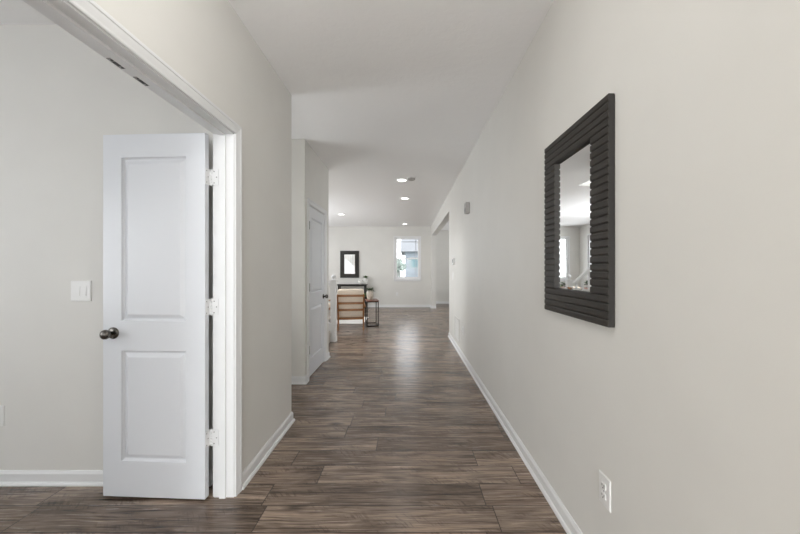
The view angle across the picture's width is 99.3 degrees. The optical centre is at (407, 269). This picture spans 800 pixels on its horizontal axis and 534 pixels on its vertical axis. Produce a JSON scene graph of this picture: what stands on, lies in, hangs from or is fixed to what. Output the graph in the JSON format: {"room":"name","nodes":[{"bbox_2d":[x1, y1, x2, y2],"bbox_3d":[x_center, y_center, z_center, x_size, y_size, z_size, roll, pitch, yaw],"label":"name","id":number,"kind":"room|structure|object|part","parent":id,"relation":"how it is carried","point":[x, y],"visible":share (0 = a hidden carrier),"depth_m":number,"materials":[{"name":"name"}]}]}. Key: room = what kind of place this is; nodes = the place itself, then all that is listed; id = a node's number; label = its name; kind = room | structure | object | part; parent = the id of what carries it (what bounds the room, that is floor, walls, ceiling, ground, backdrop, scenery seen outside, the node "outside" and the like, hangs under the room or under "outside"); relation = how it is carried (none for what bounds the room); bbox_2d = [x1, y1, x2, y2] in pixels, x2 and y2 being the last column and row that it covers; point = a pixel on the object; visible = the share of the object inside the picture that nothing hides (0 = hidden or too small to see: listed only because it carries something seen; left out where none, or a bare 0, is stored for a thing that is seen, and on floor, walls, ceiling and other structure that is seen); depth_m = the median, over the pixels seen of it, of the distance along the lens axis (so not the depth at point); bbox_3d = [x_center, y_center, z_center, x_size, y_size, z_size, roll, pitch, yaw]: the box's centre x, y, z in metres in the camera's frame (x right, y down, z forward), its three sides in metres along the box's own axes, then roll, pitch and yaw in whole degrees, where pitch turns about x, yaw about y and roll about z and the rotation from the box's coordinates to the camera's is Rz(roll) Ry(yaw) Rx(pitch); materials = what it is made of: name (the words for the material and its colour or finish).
{"room":"home hallway","nodes":[
{"label":"home hallway","id":0,"kind":"room"},
{"bbox_2d":[0,24,212,469],"bbox_3d":[-2.683,-0.091,2.090,3.193,2.743,0.120,0,0,0],"label":"wall","id":1,"kind":"structure","parent":0,"point":[59,97],"depth_m":2.03,"materials":[{"name":"beige paint"}]},
{"bbox_2d":[0,405,4,425],"bbox_3d":[-2.445,0.873,2.025,0.079,0.124,0.009,0,0,0],"label":"electrical outlet","id":2,"kind":"object","parent":1,"relation":"attached to","point":[2,407],"visible":1,"depth_m":2.02,"materials":[{"name":"white plastic"}]},
{"bbox_2d":[71,281,91,300],"bbox_3d":[-1.945,0.128,2.024,0.122,0.122,0.011,0,0,0],"label":"light switch","id":3,"kind":"object","parent":1,"relation":"attached to","point":[80,290],"visible":1,"depth_m":2.02,"materials":[{"name":"white plastic"}]},
{"bbox_2d":[0,412,294,489],"bbox_3d":[-2.615,1.238,2.429,3.329,0.083,0.911,0,0,0],"label":"baseboard","id":4,"kind":"structure","parent":1,"relation":"attached to","point":[7,477],"depth_m":2.02,"materials":[{"name":"white wood"}]},
{"bbox_2d":[99,133,218,499],"bbox_3d":[-1.382,0.257,1.905,0.647,2.022,0.172,0,0,3],"label":"door","id":5,"kind":"structure","parent":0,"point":[157,305],"depth_m":1.89,"materials":[{"name":"white wood"}]},
{"bbox_3d":[-1.645,0.355,1.864,0.053,0.053,0.064,0,0,3],"label":"knob","id":6,"kind":"part","parent":5,"relation":"part of","materials":[{"name":"grey metal"}]},
{"bbox_3d":[-1.076,-0.517,1.907,0.037,0.090,0.002,0,0,3],"label":"jamb plate","id":7,"kind":"part","parent":5,"relation":"part of","materials":[{"name":"white metal"}]},
{"bbox_3d":[-1.076,0.210,1.907,0.037,0.090,0.002,0,0,3],"label":"jamb plate","id":8,"kind":"part","parent":5,"relation":"part of","materials":[{"name":"white metal"}]},
{"bbox_3d":[-1.076,0.943,1.907,0.037,0.090,0.002,0,0,3],"label":"jamb plate","id":9,"kind":"part","parent":5,"relation":"part of","materials":[{"name":"white metal"}]},
{"bbox_2d":[93,0,290,471],"bbox_3d":[-1.031,-0.091,-1.070,0.112,2.743,7.860,0,0,0],"label":"wall","id":10,"kind":"structure","parent":0,"point":[206,42],"depth_m":2.14,"materials":[{"name":"beige paint"}]},
{"bbox_2d":[23,0,241,498],"bbox_3d":[-1.031,0.229,1.295,0.146,2.103,1.356,0,0,0],"label":"door frame","id":11,"kind":"structure","parent":10,"relation":"attached to","point":[85,20],"depth_m":1.90,"materials":[{"name":"white wood"}]},
{"bbox_2d":[0,0,553,229],"bbox_3d":[-0.100,-1.523,3.900,9.000,0.120,18.200,0,0,0],"label":"ceiling","id":12,"kind":"structure","parent":0,"point":[383,92],"depth_m":2.63,"materials":[{"name":"white paint"}]},
{"bbox_2d":[396,178,407,181],"bbox_3d":[-0.090,-1.455,5.530,0.190,0.016,0.190,0,0,0],"label":"recessed light","id":13,"kind":"object","parent":12,"relation":"in","point":[398,179],"visible":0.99,"depth_m":5.49,"materials":[{"name":"white plastic"}]},
{"bbox_2d":[407,176,415,180],"bbox_3d":[0.065,-1.440,5.410,0.132,0.045,0.132,0,0,0],"label":"smoke detector","id":14,"kind":"object","parent":12,"relation":"attached to","point":[411,178],"visible":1,"depth_m":5.37,"materials":[{"name":"white plastic"}]},
{"bbox_2d":[0,304,566,533],"bbox_3d":[-0.100,1.310,3.900,9.000,0.060,18.200,0,0,0],"label":"floor","id":15,"kind":"structure","parent":0,"point":[392,433],"depth_m":2.14,"materials":[{"name":"brown wood"}]},
{"bbox_2d":[337,289,365,330],"bbox_3d":[-1.231,0.846,7.411,0.619,0.877,0.774,0,0,-9],"label":"lounge chair","id":16,"kind":"object","parent":15,"relation":"on","point":[350,302],"visible":0.98,"depth_m":7.14,"materials":[{"name":"beige fabric"}]},
{"bbox_3d":[-1.448,0.899,7.086,0.035,0.770,0.201,0,0,-9],"label":"post","id":17,"kind":"part","parent":16,"relation":"part of","materials":[{"name":"brown wood"}]},
{"bbox_2d":[338,289,363,316],"bbox_3d":[-1.201,0.715,7.219,0.545,0.620,0.150,0,16,-9],"label":"cushion","id":18,"kind":"object","parent":16,"relation":"on","point":[351,310],"depth_m":7.14,"materials":[{"name":"beige fabric"}]},
{"bbox_3d":[-0.925,0.899,7.169,0.035,0.770,0.201,0,0,-9],"label":"post","id":19,"kind":"part","parent":16,"relation":"part of","materials":[{"name":"brown wood"}]},
{"bbox_2d":[337,284,367,307],"bbox_3d":[-1.835,0.885,11.330,0.980,0.790,0.340,0,0,0],"label":"console table","id":20,"kind":"object","parent":15,"relation":"on","point":[339,285],"visible":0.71,"depth_m":11.18,"materials":[{"name":"black wood"}]},
{"bbox_2d":[339,317,366,323],"bbox_3d":[-1.400,1.271,8.520,0.720,0.018,1.100,0,0,0],"label":"shag rug","id":21,"kind":"object","parent":15,"relation":"on","point":[359,321],"visible":0.43,"depth_m":8.25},
{"bbox_2d":[365,299,378,326],"bbox_3d":[-0.825,0.988,7.870,0.278,0.585,0.508,0,0,-11],"label":"side table","id":22,"kind":"object","parent":15,"relation":"on","point":[366,300],"visible":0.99,"depth_m":7.65,"materials":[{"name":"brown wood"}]},
{"bbox_2d":[366,288,374,299],"bbox_3d":[-0.853,0.557,7.870,0.258,0.277,0.263,0,0,0],"label":"potted plant","id":23,"kind":"object","parent":22,"relation":"on","point":[370,292],"visible":1,"depth_m":7.80,"materials":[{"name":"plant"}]},
{"bbox_3d":[-0.860,0.582,7.860,0.169,0.226,0.169,0,0,0],"label":"pot","id":24,"kind":"part","parent":23,"relation":"part of","materials":[{"name":"beige ceramic"}]},
{"bbox_3d":[-2.822,0.006,5.490,2.925,2.547,1.060,0,0,0],"label":"trim","id":25,"kind":"structure","parent":15,"relation":"on","visible":0},
{"bbox_2d":[329,274,336,341],"bbox_3d":[-2.491,-0.255,6.050,2.470,3.071,0.114,0,0,0],"label":"stair railing","id":26,"kind":"object","parent":25,"relation":"attached to","point":[332,283],"visible":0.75,"depth_m":6.00,"materials":[{"name":"white wood"}]},
{"bbox_2d":[291,139,294,375],"bbox_3d":[-1.981,-0.091,3.866,1.438,2.743,0.112,0,0,0],"label":"wall","id":27,"kind":"structure","parent":0,"point":[292,140],"depth_m":3.81,"materials":[{"name":"beige paint"}]},
{"bbox_2d":[291,374,308,383],"bbox_3d":[-1.913,1.238,3.844,1.574,0.083,0.116,0,0,0],"label":"baseboard","id":28,"kind":"structure","parent":27,"relation":"attached to","point":[294,379],"depth_m":3.80,"materials":[{"name":"white wood"}]},
{"bbox_2d":[295,139,328,375],"bbox_3d":[-1.206,-0.091,4.385,0.112,2.743,1.150,0,0,0],"label":"wall","id":29,"kind":"structure","parent":0,"point":[311,174],"depth_m":3.81,"materials":[{"name":"beige paint"}]},
{"bbox_2d":[307,198,326,378],"bbox_3d":[-1.198,0.229,4.345,0.129,2.103,0.886,0,0,0],"label":"door frame","id":30,"kind":"structure","parent":29,"relation":"attached to","point":[310,202],"depth_m":4.61,"materials":[{"name":"white wood"}]},
{"bbox_2d":[309,206,327,376],"bbox_3d":[-1.137,0.257,4.340,0.104,2.022,0.764,0,0,0],"label":"door","id":31,"kind":"structure","parent":29,"relation":"in","point":[316,219],"depth_m":4.32,"materials":[{"name":"white wood"}]},
{"bbox_2d":[329,226,430,304],"bbox_3d":[-1.742,-0.091,11.625,5.376,2.743,0.150,0,0,0],"label":"wall","id":32,"kind":"structure","parent":0,"point":[374,244],"depth_m":11.55,"materials":[{"name":"beige paint"}]},
{"bbox_2d":[340,251,358,277],"bbox_3d":[-1.960,-0.177,11.535,0.637,0.914,0.030,0,0,0],"label":"wall mirror","id":33,"kind":"object","parent":32,"relation":"attached to","point":[349,260],"visible":1,"depth_m":11.53,"materials":[{"name":"black metal"}]},
{"bbox_2d":[344,254,354,273],"bbox_3d":[-1.960,-0.177,11.537,0.375,0.667,0.002,0,0,0],"label":"mirror glass","id":34,"kind":"object","parent":33,"relation":"attached to","point":[349,259],"depth_m":11.54,"materials":[{"name":"silver mirror"}]},
{"bbox_2d":[368,305,430,306],"bbox_3d":[-1.742,1.238,11.538,5.076,0.083,0.024,0,0,0],"label":"baseboard","id":35,"kind":"structure","parent":32,"relation":"attached to","point":[368,305],"depth_m":11.54,"materials":[{"name":"white wood"}]},
{"bbox_2d":[394,236,420,280],"bbox_3d":[-0.003,-0.366,11.585,0.935,1.533,0.130,0,0,0],"label":"window","id":36,"kind":"structure","parent":32,"relation":"in","point":[396,278],"depth_m":11.57,"materials":[{"name":"white plastic"}]},
{"bbox_3d":[-0.003,0.367,11.545,0.935,0.065,0.050,0,0,0],"label":"sill","id":37,"kind":"part","parent":36,"relation":"part of","materials":[{"name":"white wood"}]},
{"bbox_3d":[-0.003,-0.707,11.623,0.775,0.717,0.025,0,0,0],"label":"sash","id":38,"kind":"part","parent":36,"relation":"part of","materials":[{"name":"white plastic"}]},
{"bbox_3d":[-0.003,-0.049,11.598,0.775,0.668,0.025,0,0,0],"label":"sash","id":39,"kind":"part","parent":36,"relation":"part of","materials":[{"name":"glass"}]},
{"bbox_2d":[436,230,448,300],"bbox_3d":[2.498,-0.091,12.300,3.404,2.743,1.200,0,0,0],"label":"wall","id":40,"kind":"structure","parent":0,"point":[442,238],"depth_m":12.75,"materials":[{"name":"beige paint"}]},
{"bbox_2d":[436,301,448,303],"bbox_3d":[2.573,1.238,12.738,3.254,0.083,0.024,0,0,0],"label":"baseboard","id":41,"kind":"structure","parent":40,"relation":"attached to","point":[437,302],"depth_m":12.74,"materials":[{"name":"white wood"}]},
{"bbox_2d":[431,0,799,533],"bbox_3d":[0.871,-0.091,3.275,0.150,2.743,16.550,0,0,0],"label":"wall","id":42,"kind":"structure","parent":0,"point":[689,406],"depth_m":1.06,"materials":[{"name":"beige paint"}]},
{"bbox_2d":[455,316,459,342],"bbox_3d":[0.790,0.945,5.420,0.012,0.360,0.460,0,0,0],"label":"electrical outlet","id":43,"kind":"object","parent":42,"relation":"in","point":[457,321],"visible":1,"depth_m":5.34,"materials":[{"name":"white plastic"}]},
{"bbox_2d":[464,202,469,213],"bbox_3d":[0.768,-0.790,4.380,0.056,0.136,0.110,0,0,0],"label":"door chime","id":44,"kind":"object","parent":42,"relation":"attached to","point":[467,204],"visible":1,"depth_m":4.33,"materials":[{"name":"grey plastic"}]},
{"bbox_2d":[448,333,582,533],"bbox_3d":[0.859,1.238,0.752,0.174,0.083,11.504,0,0,0],"label":"baseboard","id":45,"kind":"structure","parent":42,"relation":"attached to","point":[564,517],"depth_m":2.18,"materials":[{"name":"white wood"}]},
{"bbox_2d":[544,93,614,327],"bbox_3d":[0.781,-0.226,1.600,0.030,0.896,0.601,0,0,0],"label":"wall mirror","id":46,"kind":"object","parent":42,"relation":"attached to","point":[579,167],"visible":1,"depth_m":1.50,"materials":[{"name":"black metal"}]},
{"bbox_2d":[557,141,590,292],"bbox_3d":[0.782,-0.226,1.600,0.002,0.654,0.354,0,0,0],"label":"mirror glass","id":47,"kind":"object","parent":46,"relation":"attached to","point":[574,165],"depth_m":1.59,"materials":[{"name":"silver metal"}]},
{"bbox_2d":[599,470,610,512],"bbox_3d":[0.791,0.891,1.369,0.009,0.124,0.079,0,0,0],"label":"electrical outlet","id":48,"kind":"object","parent":42,"relation":"attached to","point":[604,482],"visible":1,"depth_m":1.36,"materials":[{"name":"white plastic"}]},
{"bbox_2d":[601,481,605,490],"bbox_3d":[0.789,0.872,1.369,0.004,0.025,0.033,0,0,0],"label":"receptacle","id":49,"kind":"object","parent":48,"relation":"attached to","point":[603,483],"depth_m":1.37,"materials":[{"name":"white plastic"}]},
{"bbox_2d":[601,491,605,500],"bbox_3d":[0.789,0.910,1.369,0.004,0.025,0.033,0,0,0],"label":"receptacle","id":50,"kind":"object","parent":48,"relation":"attached to","point":[603,493],"depth_m":1.37,"materials":[{"name":"white plastic"}]},
{"label":"outside","id":51,"kind":"structure","parent":0,"visible":0},
{"bbox_3d":[0.000,1.830,51.600,120.000,0.100,76.800,0,0,0],"label":"lawn","id":52,"kind":"structure","parent":51,"visible":0},
{"bbox_2d":[397,259,405,276],"bbox_3d":[-0.645,0.483,26.025,1.149,2.594,1.051,0,0,0],"label":"tree","id":53,"kind":"object","parent":52,"relation":"on","point":[401,266],"visible":0.66,"depth_m":25.64,"materials":[{"name":"green plant"}]},
{"bbox_2d":[401,239,417,276],"bbox_3d":[4.400,-1.120,33.500,10.000,5.800,8.000,0,0,0],"label":"neighbor house","id":54,"kind":"structure","parent":52,"relation":"on","point":[409,247],"depth_m":30.00,"materials":[{"name":"grey"}]}
]}

